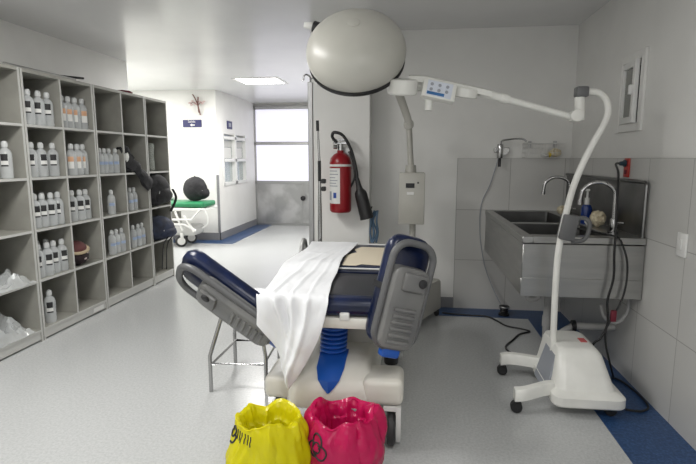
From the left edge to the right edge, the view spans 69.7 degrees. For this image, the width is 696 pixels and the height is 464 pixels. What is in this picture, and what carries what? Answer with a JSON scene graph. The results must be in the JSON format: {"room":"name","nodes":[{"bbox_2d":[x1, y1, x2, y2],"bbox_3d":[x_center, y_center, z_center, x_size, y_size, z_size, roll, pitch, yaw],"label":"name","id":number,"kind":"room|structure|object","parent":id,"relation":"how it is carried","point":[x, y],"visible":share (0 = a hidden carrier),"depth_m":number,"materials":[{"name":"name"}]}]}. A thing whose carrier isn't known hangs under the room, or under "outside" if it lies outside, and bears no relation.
{"room":"hospital treatment room","nodes":[
{"label":"hospital treatment room","id":0,"kind":"room"},
{"bbox_2d":[0,19,127,90],"bbox_3d":[-3.398,-0.204,2.409,0.180,2.700,8.350,1,8,7],"label":"wall","id":1,"kind":"structure","parent":0,"point":[19,45],"depth_m":5.09,"materials":[{"name":"white paint"}]},
{"bbox_2d":[131,90,223,232],"bbox_3d":[-4.195,-1.231,9.362,3.740,2.700,0.200,1,8,7],"label":"wall","id":2,"kind":"structure","parent":0,"point":[193,151],"depth_m":9.04,"materials":[{"name":"white paint"}]},
{"bbox_2d":[183,120,201,126],"bbox_3d":[-2.795,-1.946,8.969,0.350,0.130,0.018,1,8,7],"label":"wall sign","id":3,"kind":"object","parent":2,"relation":"attached to","point":[186,123],"visible":1,"depth_m":8.96,"materials":[{"name":"blue plastic"}]},
{"bbox_2d":[188,94,204,114],"bbox_3d":[-2.680,-2.262,8.875,0.321,0.368,0.063,1,8,7],"label":"dried flower spray","id":4,"kind":"object","parent":2,"relation":"attached to","point":[197,102],"visible":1,"depth_m":8.85,"materials":[{"name":"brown plant"}]},
{"bbox_2d":[173,219,256,239],"bbox_3d":[-3.963,-0.110,10.534,3.554,0.140,2.265,1,8,7],"label":"baseboard","id":5,"kind":"structure","parent":2,"relation":"attached to","point":[202,236],"depth_m":9.43,"materials":[{"name":"grey"}]},
{"bbox_2d":[216,175,220,232],"bbox_3d":[-2.362,-0.510,9.137,0.040,1.060,0.027,1,8,7],"label":"trim","id":6,"kind":"structure","parent":2,"relation":"attached to","point":[217,176],"depth_m":9.12,"materials":[{"name":"grey metal"}]},
{"bbox_2d":[219,91,255,230],"bbox_3d":[-2.263,-1.376,10.345,0.150,2.700,2.250,1,8,7],"label":"wall","id":7,"kind":"structure","parent":0,"point":[239,200],"depth_m":10.21,"materials":[{"name":"white paint"}]},
{"bbox_2d":[227,121,231,128],"bbox_3d":[-2.263,-2.043,9.559,0.017,0.150,0.260,1,8,7],"label":"wall sign","id":8,"kind":"object","parent":7,"relation":"attached to","point":[229,123],"visible":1,"depth_m":9.53,"materials":[{"name":"blue plastic"}]},
{"bbox_2d":[222,132,246,185],"bbox_3d":[-2.279,-1.449,9.913,0.120,0.990,1.340,1,8,7],"label":"window","id":9,"kind":"structure","parent":7,"relation":"in","point":[236,150],"depth_m":9.92,"materials":[{"name":"white metal"}]},
{"bbox_2d":[224,141,230,146],"bbox_3d":[-2.325,-1.684,9.556,0.004,0.120,0.535,1,8,7],"label":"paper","id":10,"kind":"object","parent":9,"relation":"attached to","point":[226,143],"depth_m":9.61,"materials":[{"name":"white paper"}]},
{"bbox_2d":[236,142,241,147],"bbox_3d":[-2.244,-1.779,10.199,0.004,0.120,0.495,1,8,7],"label":"blind","id":11,"kind":"object","parent":9,"relation":"attached to","point":[239,144],"depth_m":10.28,"materials":[{"name":"grey laminate"}]},
{"bbox_2d":[255,103,307,105],"bbox_3d":[-0.809,-1.503,11.202,2.900,2.700,0.170,1,8,7],"label":"wall","id":12,"kind":"structure","parent":0,"point":[256,104],"depth_m":11.01,"materials":[{"name":"white paint"}]},
{"bbox_2d":[253,106,308,225],"bbox_3d":[-0.856,-1.442,11.034,2.610,2.630,0.171,1,8,7],"label":"door","id":13,"kind":"structure","parent":12,"relation":"in","point":[280,132],"depth_m":11.15,"materials":[{"name":"white glass"}]},
{"bbox_2d":[0,0,609,102],"bbox_3d":[-1.522,-1.934,4.541,10.200,0.100,13.500,1,8,7],"label":"ceiling","id":14,"kind":"structure","parent":0,"point":[163,44],"depth_m":4.54,"materials":[{"name":"white paint"}]},
{"bbox_2d":[231,77,287,84],"bbox_3d":[-1.369,-2.367,7.840,0.720,0.008,0.640,1,8,7],"label":"recessed light","id":15,"kind":"object","parent":14,"relation":"in","point":[260,80],"visible":1,"depth_m":7.77,"materials":[{"name":"white plastic"}]},
{"bbox_2d":[236,78,282,83],"bbox_3d":[-1.369,-2.367,7.840,0.640,0.005,0.560,1,8,7],"label":"diffuser","id":16,"kind":"object","parent":15,"relation":"attached to","point":[242,80],"depth_m":7.77,"materials":[{"name":"white plastic"}]},
{"bbox_2d":[311,32,371,243],"bbox_3d":[-0.053,-0.567,4.864,0.545,2.700,0.300,1,8,7],"label":"wall pillar","id":17,"kind":"structure","parent":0,"point":[350,116],"depth_m":4.69,"materials":[{"name":"white paint"}]},
{"bbox_2d":[329,131,373,219],"bbox_3d":[0.036,-0.516,4.592,0.415,0.808,0.223,1,8,7],"label":"fire extinguisher","id":18,"kind":"object","parent":17,"relation":"attached to","point":[340,164],"visible":1,"depth_m":4.53,"materials":[{"name":"red painted metal"},{"name":"black rubber"},{"name":"paper label"}]},
{"bbox_2d":[330,171,337,199],"bbox_3d":[-0.129,-0.424,4.550,0.087,0.269,0.067,1,8,7],"label":"label","id":19,"kind":"object","parent":18,"relation":"attached to","point":[333,174],"depth_m":4.53,"materials":[{"name":"grey paper"}]},
{"bbox_2d":[369,206,378,242],"bbox_3d":[0.220,-0.072,4.672,0.079,0.346,0.145,-8,11,-42],"label":"bundle","id":20,"kind":"object","parent":17,"relation":"hanging from","point":[373,239],"visible":0.84,"depth_m":4.64,"materials":[{"name":"blue plastic"}]},
{"bbox_2d":[0,225,695,463],"bbox_3d":[-1.522,0.834,4.950,10.200,0.103,13.500,1,8,7],"label":"floor","id":21,"kind":"structure","parent":0,"point":[127,382],"depth_m":3.22,"materials":[{"name":"grey plastic"}]},
{"bbox_2d":[0,63,43,359],"bbox_3d":[-2.790,-0.120,3.586,0.422,2.190,0.885,1,8,7],"label":"cubby unit","id":22,"kind":"object","parent":21,"relation":"on","point":[21,326],"visible":1,"depth_m":3.99,"materials":[{"name":"grey laminate"}]},
{"bbox_2d":[0,141,8,165],"bbox_3d":[-2.599,-0.549,3.796,0.091,0.286,0.091,3,9,22],"label":"bottle","id":23,"kind":"object","parent":22,"relation":"on","point":[4,158],"visible":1,"depth_m":3.76,"materials":[{"name":"white plastic"}]},
{"bbox_2d":[19,67,107,339],"bbox_3d":[-2.678,-0.250,4.464,0.425,2.190,0.885,1,8,7],"label":"cubby unit","id":24,"kind":"object","parent":21,"relation":"on","point":[79,292],"visible":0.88,"depth_m":4.52,"materials":[{"name":"grey laminate"}]},
{"bbox_2d":[24,89,30,112],"bbox_3d":[-2.578,-1.008,4.031,0.091,0.286,0.091,3,9,21],"label":"bottle","id":25,"kind":"object","parent":24,"relation":"on","point":[26,91],"visible":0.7,"depth_m":3.99,"materials":[{"name":"white plastic"}]},
{"bbox_2d":[28,142,34,165],"bbox_3d":[-2.583,-0.592,4.083,0.091,0.286,0.091,3,9,18],"label":"bottle","id":26,"kind":"object","parent":24,"relation":"on","point":[31,145],"visible":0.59,"depth_m":4.05,"materials":[{"name":"white plastic"}]},
{"bbox_2d":[33,194,40,217],"bbox_3d":[-2.581,-0.173,4.124,0.091,0.286,0.091,-1,8,-6],"label":"bottle","id":27,"kind":"object","parent":24,"relation":"on","point":[37,208],"visible":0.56,"depth_m":4.10,"materials":[{"name":"white plastic"}]},
{"bbox_2d":[34,90,40,113],"bbox_3d":[-2.557,-1.024,4.133,0.091,0.286,0.091,4,9,24],"label":"bottle","id":28,"kind":"object","parent":24,"relation":"on","point":[37,107],"visible":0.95,"depth_m":4.09,"materials":[{"name":"white plastic"}]},
{"bbox_2d":[38,244,41,267],"bbox_3d":[-2.580,0.240,4.169,0.091,0.286,0.091,2,9,15],"label":"bottle","id":29,"kind":"object","parent":24,"relation":"on","point":[39,246],"visible":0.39,"depth_m":4.14,"materials":[{"name":"white plastic"}]},
{"bbox_2d":[37,142,46,165],"bbox_3d":[-2.559,-0.605,4.175,0.091,0.286,0.091,-2,9,-11],"label":"bottle","id":30,"kind":"object","parent":24,"relation":"on","point":[43,157],"visible":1,"depth_m":4.14,"materials":[{"name":"white plastic"}]},
{"bbox_2d":[38,193,46,215],"bbox_3d":[-2.573,-0.186,4.213,0.091,0.286,0.091,1,8,4],"label":"bottle","id":31,"kind":"object","parent":24,"relation":"on","point":[43,209],"visible":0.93,"depth_m":4.18,"materials":[{"name":"white plastic"}]},
{"bbox_2d":[2,62,83,79],"bbox_3d":[-2.563,-1.341,4.187,0.176,0.042,0.876,1,8,7],"label":"curtain rod","id":32,"kind":"object","parent":24,"relation":"on","point":[11,64],"visible":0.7,"depth_m":4.18,"materials":[{"name":"metal"}]},
{"bbox_2d":[43,92,50,114],"bbox_3d":[-2.546,-1.039,4.236,0.091,0.286,0.091,2,9,12],"label":"bottle","id":33,"kind":"object","parent":24,"relation":"on","point":[47,108],"visible":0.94,"depth_m":4.20,"materials":[{"name":"white plastic"}]},
{"bbox_2d":[43,239,51,254],"bbox_3d":[-2.665,0.202,4.424,0.091,0.286,0.091,-1,8,-7],"label":"bottle","id":34,"kind":"object","parent":24,"relation":"on","point":[44,240],"visible":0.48,"depth_m":4.39,"materials":[{"name":"white plastic"}]},
{"bbox_2d":[43,242,52,264],"bbox_3d":[-2.560,0.226,4.262,0.091,0.286,0.091,0,8,-1],"label":"bottle","id":35,"kind":"object","parent":24,"relation":"on","point":[49,261],"visible":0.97,"depth_m":4.23,"materials":[{"name":"white plastic"}]},
{"bbox_2d":[46,289,53,312],"bbox_3d":[-2.564,0.634,4.302,0.091,0.286,0.091,2,9,15],"label":"bottle","id":36,"kind":"object","parent":24,"relation":"on","point":[49,305],"visible":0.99,"depth_m":4.27,"materials":[{"name":"white plastic"}]},
{"bbox_2d":[47,192,54,214],"bbox_3d":[-2.551,-0.199,4.300,0.091,0.286,0.091,2,9,12],"label":"bottle","id":37,"kind":"object","parent":24,"relation":"on","point":[51,209],"visible":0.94,"depth_m":4.26,"materials":[{"name":"white plastic"}]},
{"bbox_2d":[49,143,56,164],"bbox_3d":[-2.544,-0.625,4.312,0.091,0.286,0.091,2,9,11],"label":"bottle","id":38,"kind":"object","parent":24,"relation":"on","point":[53,160],"visible":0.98,"depth_m":4.28,"materials":[{"name":"white plastic"}]},
{"bbox_2d":[50,240,58,262],"bbox_3d":[-2.561,0.212,4.357,0.091,0.286,0.091,1,8,4],"label":"bottle","id":39,"kind":"object","parent":24,"relation":"on","point":[52,242],"visible":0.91,"depth_m":4.32,"materials":[{"name":"white plastic"}]},
{"bbox_2d":[54,192,60,213],"bbox_3d":[-2.543,-0.212,4.388,0.091,0.286,0.091,4,9,24],"label":"bottle","id":40,"kind":"object","parent":24,"relation":"on","point":[56,194],"visible":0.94,"depth_m":4.35,"materials":[{"name":"white plastic"}]},
{"bbox_2d":[58,238,67,260],"bbox_3d":[-2.543,0.198,4.449,0.091,0.286,0.091,-1,8,-8],"label":"bottle","id":41,"kind":"object","parent":24,"relation":"on","point":[60,241],"visible":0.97,"depth_m":4.42,"materials":[{"name":"white plastic"}]},
{"bbox_2d":[61,95,65,120],"bbox_3d":[-2.535,-1.067,4.425,0.090,0.286,0.090,1,8,7],"label":"bottle","id":42,"kind":"object","parent":24,"relation":"on","point":[64,112],"visible":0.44,"depth_m":4.40,"materials":[{"name":"white plastic"}]},
{"bbox_2d":[64,96,72,120],"bbox_3d":[-2.524,-1.080,4.513,0.090,0.286,0.090,1,9,10],"label":"bottle","id":43,"kind":"object","parent":24,"relation":"on","point":[67,98],"visible":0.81,"depth_m":4.48,"materials":[{"name":"white plastic"}]},
{"bbox_2d":[67,143,73,168],"bbox_3d":[-2.507,-0.658,4.532,0.090,0.286,0.090,4,9,25],"label":"bottle","id":44,"kind":"object","parent":24,"relation":"on","point":[70,146],"visible":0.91,"depth_m":4.50,"materials":[{"name":"white plastic"}]},
{"bbox_2d":[69,190,74,211],"bbox_3d":[-2.529,-0.241,4.586,0.091,0.286,0.091,3,9,19],"label":"bottle","id":45,"kind":"object","parent":24,"relation":"on","point":[71,192],"visible":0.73,"depth_m":4.55,"materials":[{"name":"white plastic"}]},
{"bbox_2d":[71,97,77,121],"bbox_3d":[-2.512,-1.093,4.601,0.090,0.286,0.090,4,9,23],"label":"bottle","id":46,"kind":"object","parent":24,"relation":"on","point":[73,99],"visible":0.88,"depth_m":4.57,"materials":[{"name":"white plastic"}]},
{"bbox_2d":[74,144,80,167],"bbox_3d":[-2.498,-0.671,4.621,0.090,0.286,0.090,2,9,15],"label":"bottle","id":47,"kind":"object","parent":24,"relation":"on","point":[76,146],"visible":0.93,"depth_m":4.59,"materials":[{"name":"white plastic"}]},
{"bbox_2d":[76,189,83,210],"bbox_3d":[-2.503,-0.254,4.673,0.091,0.286,0.091,1,9,10],"label":"bottle","id":48,"kind":"object","parent":24,"relation":"on","point":[78,192],"visible":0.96,"depth_m":4.64,"materials":[{"name":"white plastic"}]},
{"bbox_2d":[73,241,89,265],"bbox_3d":[-2.533,0.198,4.659,0.235,0.226,0.251,1,8,7],"label":"pouch","id":49,"kind":"object","parent":24,"relation":"on","point":[79,259],"depth_m":4.61,"materials":[{"name":"fabric"}]},
{"bbox_2d":[78,98,86,122],"bbox_3d":[-2.493,-1.106,4.689,0.090,0.286,0.090,-1,8,-6],"label":"bottle","id":50,"kind":"object","parent":24,"relation":"on","point":[81,101],"visible":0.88,"depth_m":4.66,"materials":[{"name":"white plastic"}]},
{"bbox_2d":[79,144,85,167],"bbox_3d":[-2.503,-0.686,4.721,0.090,0.286,0.090,3,9,22],"label":"bottle","id":51,"kind":"object","parent":24,"relation":"on","point":[81,146],"visible":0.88,"depth_m":4.69,"materials":[{"name":"white plastic"}]},
{"bbox_2d":[82,189,89,209],"bbox_3d":[-2.500,-0.268,4.767,0.091,0.286,0.091,1,8,4],"label":"bottle","id":52,"kind":"object","parent":24,"relation":"on","point":[84,191],"visible":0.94,"depth_m":4.73,"materials":[{"name":"white plastic"}]},
{"bbox_2d":[92,84,154,308],"bbox_3d":[-2.566,-0.383,5.362,0.422,2.190,0.925,1,8,7],"label":"cubby unit","id":53,"kind":"object","parent":21,"relation":"on","point":[119,116],"visible":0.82,"depth_m":5.42,"materials":[{"name":"grey laminate"}]},
{"bbox_2d":[109,190,114,205],"bbox_3d":[-2.438,-0.310,5.155,0.077,0.255,0.077,2,9,14],"label":"bottle","id":54,"kind":"object","parent":53,"relation":"on","point":[110,191],"visible":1,"depth_m":5.13,"materials":[{"name":"white plastic"}]},
{"bbox_2d":[109,230,115,245],"bbox_3d":[-2.446,0.105,5.187,0.077,0.255,0.077,0,8,3],"label":"bottle","id":55,"kind":"object","parent":53,"relation":"on","point":[110,231],"visible":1,"depth_m":5.16,"materials":[{"name":"white plastic"}]},
{"bbox_2d":[113,148,118,163],"bbox_3d":[-2.425,-0.744,5.217,0.077,0.255,0.077,1,8,4],"label":"bottle","id":56,"kind":"object","parent":53,"relation":"on","point":[114,149],"visible":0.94,"depth_m":5.19,"materials":[{"name":"white plastic"}]},
{"bbox_2d":[111,146,155,190],"bbox_3d":[-2.432,-0.699,5.570,0.348,0.504,0.572,1,8,7],"label":"shoulder bag","id":57,"kind":"object","parent":53,"relation":"in","point":[142,174],"visible":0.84,"depth_m":5.48,"materials":[{"name":"black fabric"}]},
{"bbox_2d":[144,96,174,284],"bbox_3d":[-2.476,-0.488,6.077,0.422,2.190,0.510,1,8,7],"label":"cubby unit","id":58,"kind":"object","parent":21,"relation":"on","point":[155,109],"visible":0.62,"depth_m":6.22,"materials":[{"name":"grey laminate"}]},
{"bbox_2d":[150,173,176,211],"bbox_3d":[-2.328,-0.475,6.030,0.388,0.501,0.451,1,8,7],"label":"backpack","id":59,"kind":"object","parent":58,"relation":"hanging from","point":[162,193],"visible":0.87,"depth_m":5.92,"materials":[{"name":"black fabric"}]},
{"bbox_2d":[152,215,176,268],"bbox_3d":[-2.302,0.121,6.125,0.411,0.674,0.458,1,8,7],"label":"backpack","id":60,"kind":"object","parent":58,"relation":"hanging from","point":[163,227],"visible":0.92,"depth_m":5.99,"materials":[{"name":"blue fabric"}]},
{"bbox_2d":[171,196,216,246],"bbox_3d":[-3.223,-0.202,8.728,1.861,0.850,0.642,1,8,7],"label":"stretcher","id":61,"kind":"object","parent":21,"relation":"on","point":[188,231],"visible":0.48,"depth_m":8.50,"materials":[{"name":"green plastic"}]},
{"bbox_2d":[183,176,209,200],"bbox_3d":[-2.607,-0.753,8.592,0.461,0.430,0.303,1,8,7],"label":"backpack","id":62,"kind":"object","parent":61,"relation":"on","point":[195,188],"visible":1,"depth_m":8.49,"materials":[{"name":"black fabric"}]},
{"bbox_2d":[208,288,279,392],"bbox_3d":[-0.683,0.709,3.394,0.384,0.605,0.455,1,8,7],"label":"stool","id":63,"kind":"object","parent":21,"relation":"on","point":[234,343],"visible":0.29,"depth_m":3.22,"materials":[{"name":"metal"}]},
{"bbox_2d":[225,398,310,463],"bbox_3d":[-0.353,0.975,2.228,0.369,0.416,0.378,-1,8,-9],"label":"bag","id":64,"kind":"object","parent":21,"relation":"on","point":[277,432],"visible":1,"depth_m":2.11,"materials":[{"name":"yellow plastic"}]},
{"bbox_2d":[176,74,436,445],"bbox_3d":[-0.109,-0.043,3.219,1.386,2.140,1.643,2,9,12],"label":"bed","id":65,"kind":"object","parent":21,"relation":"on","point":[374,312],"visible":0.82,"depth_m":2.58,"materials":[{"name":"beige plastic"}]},
{"bbox_2d":[182,249,259,307],"bbox_3d":[-0.631,0.330,2.706,0.587,0.481,0.203,1,8,7],"label":"cushion","id":66,"kind":"object","parent":65,"relation":"on","point":[197,258],"depth_m":2.62,"materials":[{"name":"blue leather"}]},
{"bbox_2d":[256,241,357,388],"bbox_3d":[-0.221,0.427,3.214,0.420,0.509,1.547,1,8,7],"label":"sheet","id":67,"kind":"object","parent":65,"relation":"on","point":[291,310],"visible":1,"depth_m":2.53,"materials":[{"name":"white fabric"}]},
{"bbox_2d":[342,247,383,265],"bbox_3d":[0.160,0.164,3.452,0.340,0.002,0.670,1,8,7],"label":"paper sheet","id":68,"kind":"object","parent":65,"relation":"on","point":[363,255],"visible":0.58,"depth_m":3.39,"materials":[{"name":"beige paper"}]},
{"bbox_2d":[366,234,428,339],"bbox_3d":[0.252,0.292,2.536,0.352,0.570,0.111,-3,9,-22],"label":"cushion","id":69,"kind":"object","parent":65,"relation":"on","point":[405,258],"depth_m":2.45,"materials":[{"name":"blue leather"}]},
{"bbox_2d":[304,397,387,463],"bbox_3d":[-0.020,0.980,2.283,0.394,0.391,0.374,1,8,7],"label":"bag","id":70,"kind":"object","parent":21,"relation":"on","point":[350,430],"visible":0.92,"depth_m":2.16,"materials":[{"name":"pink plastic"}]},
{"bbox_2d":[442,312,529,351],"bbox_3d":[1.375,0.861,4.253,0.474,0.060,1.481,-3,9,-19],"label":"cable","id":71,"kind":"object","parent":21,"relation":"on","point":[528,331],"visible":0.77,"depth_m":4.48,"materials":[{"name":"black rubber"}]},
{"bbox_2d":[498,305,508,316],"bbox_3d":[1.501,0.753,4.812,0.100,0.096,0.100,1,8,7],"label":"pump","id":72,"kind":"object","parent":21,"relation":"on","point":[503,312],"visible":1,"depth_m":4.78,"materials":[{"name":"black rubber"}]},
{"bbox_2d":[387,75,625,415],"bbox_3d":[0.946,0.054,3.118,1.403,1.978,0.640,1,8,7],"label":"lamp","id":73,"kind":"object","parent":21,"relation":"on","point":[569,370],"visible":1,"depth_m":2.95,"materials":[{"name":"white plastic"}]},
{"bbox_2d":[534,343,554,381],"bbox_3d":[1.259,0.845,3.175,0.072,0.240,0.280,1,8,7],"label":"grille","id":74,"kind":"object","parent":73,"relation":"attached to","point":[545,368],"depth_m":3.17,"materials":[{"name":"grey"}]},
{"bbox_2d":[577,228,648,411],"bbox_3d":[1.738,0.513,3.296,0.228,1.016,0.813,-1,8,-5],"label":"cable","id":75,"kind":"object","parent":73,"relation":"hanging from","point":[613,313],"visible":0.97,"depth_m":3.20,"materials":[{"name":"black rubber"},{"name":"red plastic"}]},
{"bbox_2d":[610,310,616,321],"bbox_3d":[1.703,0.539,3.210,0.035,0.075,0.024,1,8,7],"label":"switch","id":76,"kind":"object","parent":75,"relation":"attached to","point":[613,313],"depth_m":3.20,"materials":[{"name":"red plastic"}]},
{"bbox_2d":[304,8,405,96],"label":"lamp","id":77,"kind":"object","parent":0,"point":[355,52],"depth_m":2.73,"materials":[{"name":"white plastic"}]},
{"bbox_2d":[371,25,578,296],"bbox_3d":[0.913,-0.586,4.994,2.430,2.700,0.200,1,8,7],"label":"wall","id":78,"kind":"structure","parent":0,"point":[534,64],"depth_m":4.76,"materials":[{"name":"white paint"}]},
{"bbox_2d":[395,95,424,236],"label":"control box","id":79,"kind":"object","parent":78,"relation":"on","point":[411,182],"depth_m":4.35,"materials":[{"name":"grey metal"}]},
{"bbox_2d":[441,297,452,307],"bbox_3d":[0.648,0.706,5.110,0.832,0.110,0.012,1,8,7],"label":"baseboard","id":80,"kind":"structure","parent":78,"relation":"attached to","point":[445,301],"depth_m":5.06,"materials":[{"name":"grey"}]},
{"bbox_2d":[479,138,526,303],"bbox_3d":[1.495,-0.097,4.825,0.422,1.587,0.142,6,10,37],"label":"shower hose","id":81,"kind":"object","parent":78,"relation":"attached to","point":[500,151],"visible":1,"depth_m":4.74,"materials":[{"name":"silver metal"}]},
{"bbox_2d":[453,158,569,311],"bbox_3d":[1.577,0.035,4.894,1.041,1.500,0.012,1,8,7],"label":"tiled wall","id":82,"kind":"structure","parent":78,"relation":"attached to","point":[517,184],"depth_m":4.87,"materials":[{"name":"grey tile"}]},
{"bbox_2d":[522,141,566,157],"bbox_3d":[1.830,-0.773,4.675,0.362,0.157,0.142,1,8,7],"label":"wire basket","id":83,"kind":"object","parent":78,"relation":"hanging from","point":[529,143],"visible":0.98,"depth_m":4.62,"materials":[{"name":"white metal"}]},
{"bbox_2d":[550,148,560,156],"bbox_3d":[1.934,-0.741,4.660,0.109,0.087,0.097,1,8,7],"label":"sponge","id":84,"kind":"object","parent":83,"relation":"in","point":[554,149],"visible":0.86,"depth_m":4.63,"materials":[{"name":"beige"}]},
{"bbox_2d":[571,0,695,157],"bbox_3d":[1.773,-0.040,1.299,0.200,2.700,7.400,1,8,7],"label":"wall","id":85,"kind":"structure","parent":0,"point":[619,29],"depth_m":3.21,"materials":[{"name":"white paint"}]},
{"bbox_2d":[560,158,695,450],"bbox_3d":[1.665,0.555,1.375,0.012,1.500,7.050,1,8,7],"label":"tiled wall","id":86,"kind":"structure","parent":85,"relation":"attached to","point":[653,348],"depth_m":2.96,"materials":[{"name":"white tile"}]},
{"bbox_2d":[484,173,648,299],"bbox_3d":[1.610,-0.068,4.016,0.756,0.762,1.668,1,8,7],"label":"sink","id":87,"kind":"object","parent":86,"relation":"attached to","point":[521,243],"visible":0.87,"depth_m":3.27,"materials":[{"name":"metal"}]},
{"bbox_2d":[494,211,560,222],"bbox_3d":[1.595,0.013,4.378,0.505,0.295,0.865,1,8,7],"label":"basin","id":88,"kind":"object","parent":87,"relation":"in","point":[509,216],"depth_m":4.77,"materials":[{"name":"silver metal"}]},
{"bbox_2d":[541,176,576,213],"bbox_3d":[1.827,-0.311,4.327,0.295,0.352,0.071,3,9,21],"label":"tap","id":89,"kind":"object","parent":87,"relation":"on","point":[552,177],"visible":0.45,"depth_m":4.30,"materials":[{"name":"silver metal"}]},
{"bbox_2d":[557,205,563,214],"bbox_3d":[1.905,-0.196,4.442,0.102,0.084,0.131,1,8,7],"label":"sponge","id":90,"kind":"object","parent":87,"relation":"on","point":[560,208],"visible":0.55,"depth_m":4.41,"materials":[{"name":"beige"}]},
{"bbox_2d":[514,224,607,244],"bbox_3d":[1.498,0.127,3.607,0.505,0.295,0.585,1,8,7],"label":"basin","id":91,"kind":"object","parent":87,"relation":"in","point":[529,229],"depth_m":3.87,"materials":[{"name":"silver metal"}]},
{"bbox_2d":[524,296,629,336],"bbox_3d":[1.584,0.637,3.577,0.681,0.509,0.324,2,9,11],"label":"drain pipe","id":92,"kind":"object","parent":87,"relation":"attached to","point":[546,317],"visible":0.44,"depth_m":3.63,"materials":[{"name":"grey plastic"}]},
{"bbox_2d":[580,189,591,223],"bbox_3d":[1.824,-0.197,3.836,0.095,0.267,0.080,1,8,7],"label":"soap bottle","id":93,"kind":"object","parent":87,"relation":"on","point":[586,209],"visible":0.83,"depth_m":3.81,"materials":[{"name":"blue plastic"}]},
{"bbox_2d":[590,210,605,226],"bbox_3d":[1.841,-0.100,3.684,0.104,0.123,0.159,1,8,7],"label":"sponge","id":94,"kind":"object","parent":87,"relation":"on","point":[598,218],"visible":0.96,"depth_m":3.64,"materials":[{"name":"beige"}]},
{"bbox_2d":[577,181,624,233],"bbox_3d":[1.701,-0.169,3.365,0.295,0.352,0.071,3,9,21],"label":"tap","id":95,"kind":"object","parent":87,"relation":"on","point":[580,199],"visible":0.8,"depth_m":3.34,"materials":[{"name":"silver metal"}]},
{"bbox_2d":[607,218,617,233],"bbox_3d":[1.780,-0.041,3.356,0.068,0.100,0.068,1,8,7],"label":"tap","id":96,"kind":"object","parent":95,"relation":"on","point":[612,220],"depth_m":3.34,"materials":[{"name":"silver metal"}]},
{"bbox_2d":[565,176,648,236],"bbox_3d":[1.981,-0.254,3.961,0.012,0.345,1.630,1,8,7],"label":"backsplash","id":97,"kind":"structure","parent":86,"relation":"attached to","point":[631,195],"depth_m":3.53,"materials":[{"name":"metal"}]},
{"bbox_2d":[592,160,626,345],"bbox_3d":[1.777,0.168,3.354,0.104,1.290,0.514,6,10,36],"label":"power cable","id":98,"kind":"object","parent":86,"relation":"attached to","point":[623,163],"visible":0.92,"depth_m":3.17,"materials":[{"name":"black rubber"},{"name":"red plastic"}]},
{"bbox_2d":[623,158,630,176],"bbox_3d":[1.925,-0.445,3.456,0.016,0.130,0.080,1,8,7],"label":"wall outlet","id":99,"kind":"object","parent":86,"relation":"attached to","point":[626,172],"visible":0.99,"depth_m":3.43,"materials":[{"name":"red plastic"}]},
{"bbox_2d":[676,232,688,257],"bbox_3d":[1.825,0.071,2.737,0.020,0.130,0.095,1,8,7],"label":"wall switch","id":100,"kind":"object","parent":86,"relation":"attached to","point":[682,238],"visible":1,"depth_m":2.72,"materials":[{"name":"white plastic"}]},
{"bbox_2d":[615,47,648,132],"bbox_3d":[1.925,-0.955,3.437,0.071,0.525,0.410,1,9,9],"label":"window","id":101,"kind":"structure","parent":85,"relation":"in","point":[629,70],"depth_m":3.35,"materials":[{"name":"white metal"}]},
{"bbox_2d":[636,65,640,121],"bbox_3d":[2.071,-0.952,3.419,0.040,0.455,0.340,1,8,7],"label":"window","id":102,"kind":"structure","parent":85,"relation":"in","point":[640,65],"depth_m":3.56,"materials":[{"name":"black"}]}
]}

